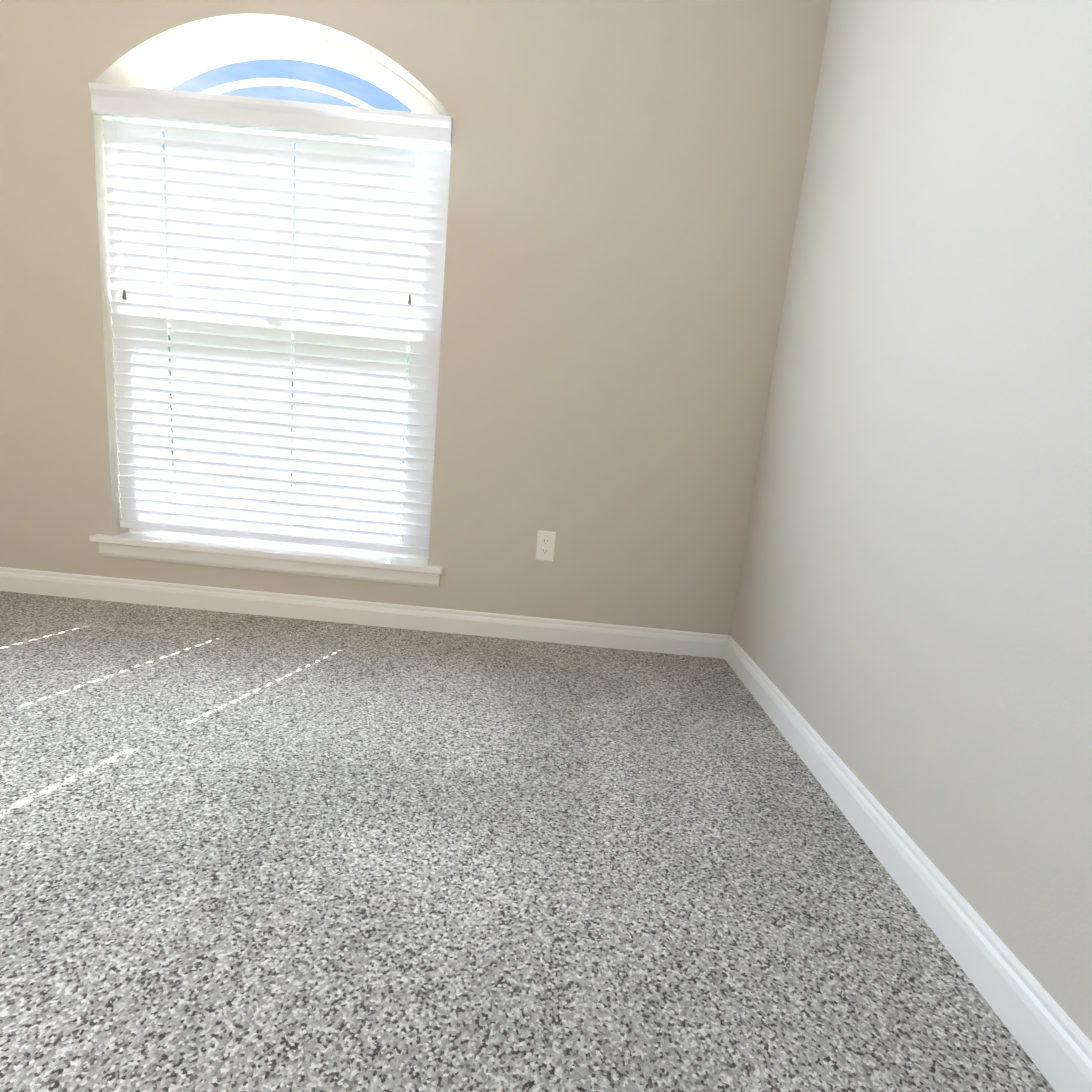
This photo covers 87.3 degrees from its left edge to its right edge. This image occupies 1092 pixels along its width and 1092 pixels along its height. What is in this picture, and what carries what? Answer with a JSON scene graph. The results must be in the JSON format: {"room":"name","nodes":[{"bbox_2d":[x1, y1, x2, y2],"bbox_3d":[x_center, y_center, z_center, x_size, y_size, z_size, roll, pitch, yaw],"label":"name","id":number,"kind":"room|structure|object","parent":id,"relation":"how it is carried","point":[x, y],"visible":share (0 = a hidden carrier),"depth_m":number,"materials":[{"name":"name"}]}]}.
{"room":"empty bedroom","nodes":[
{"label":"empty bedroom","id":0,"kind":"room"},
{"bbox_2d":[0,0,830,634],"bbox_3d":[-0.947,-1.245,2.059,3.910,3.080,0.140,5,11,0],"label":"wall","id":1,"kind":"structure","parent":0,"point":[626,178],"depth_m":2.03,"materials":[{"name":"beige paint"}]},
{"bbox_2d":[90,32,450,586],"bbox_3d":[-0.990,-0.840,2.120,1.354,1.901,0.190,5,11,0],"label":"window","id":2,"kind":"structure","parent":1,"relation":"in","point":[172,70],"depth_m":2.19,"materials":[{"name":"white plastic"}]},
{"bbox_2d":[88,82,452,555],"bbox_3d":[-0.997,-0.764,2.107,1.226,1.525,0.088,5,11,0],"label":"window blinds","id":3,"kind":"object","parent":2,"relation":"attached to","point":[229,220],"visible":0.94,"depth_m":2.10,"materials":[{"name":"white plastic"}]},
{"bbox_2d":[0,567,723,657],"bbox_3d":[-1.100,0.229,2.257,3.600,0.094,0.014,5,11,0],"label":"baseboard","id":4,"kind":"structure","parent":1,"relation":"attached to","point":[27,581],"depth_m":2.25,"materials":[{"name":"white paint"}]},
{"bbox_2d":[535,530,555,560],"bbox_3d":[-0.002,0.000,2.198,0.070,0.115,0.007,5,11,0],"label":"outlet","id":5,"kind":"object","parent":1,"relation":"attached to","point":[549,545],"visible":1,"depth_m":2.20,"materials":[{"name":"white plastic"}]},
{"bbox_2d":[0,591,1054,1091],"bbox_3d":[-1.129,0.663,0.184,3.910,0.001,4.530,5,11,0],"label":"floor","id":6,"kind":"structure","parent":0,"point":[248,853],"depth_m":1.02,"materials":[{"name":"carpet"}]},
{"bbox_2d":[731,0,1091,1041],"bbox_3d":[0.861,-0.366,-0.045,0.140,2.460,4.530,5,11,0],"label":"wall","id":7,"kind":"structure","parent":0,"point":[911,632],"depth_m":1.10,"materials":[{"name":"beige paint"}]},
{"bbox_2d":[720,635,1091,1091],"bbox_3d":[0.676,0.785,0.173,0.014,0.094,4.250,5,11,0],"label":"baseboard","id":8,"kind":"structure","parent":7,"relation":"attached to","point":[1050,1037],"depth_m":0.98,"materials":[{"name":"white paint"}]},
{"label":"outside","id":9,"kind":"structure","parent":0,"visible":0},
{"bbox_2d":[171,462,403,531],"bbox_3d":[2.618,-4.673,31.878,70.000,0.001,59.850,5,11,0],"label":"ground","id":10,"kind":"structure","parent":9,"point":[172,463],"depth_m":7.42,"materials":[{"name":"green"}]},
{"bbox_2d":[167,287,409,476],"bbox_3d":[1.137,-2.322,11.541,22.630,3.907,5.481,5,11,0],"label":"trees","id":11,"kind":"object","parent":10,"relation":"on","point":[171,409],"depth_m":9.82,"materials":[{"name":"green plant"}]}
]}

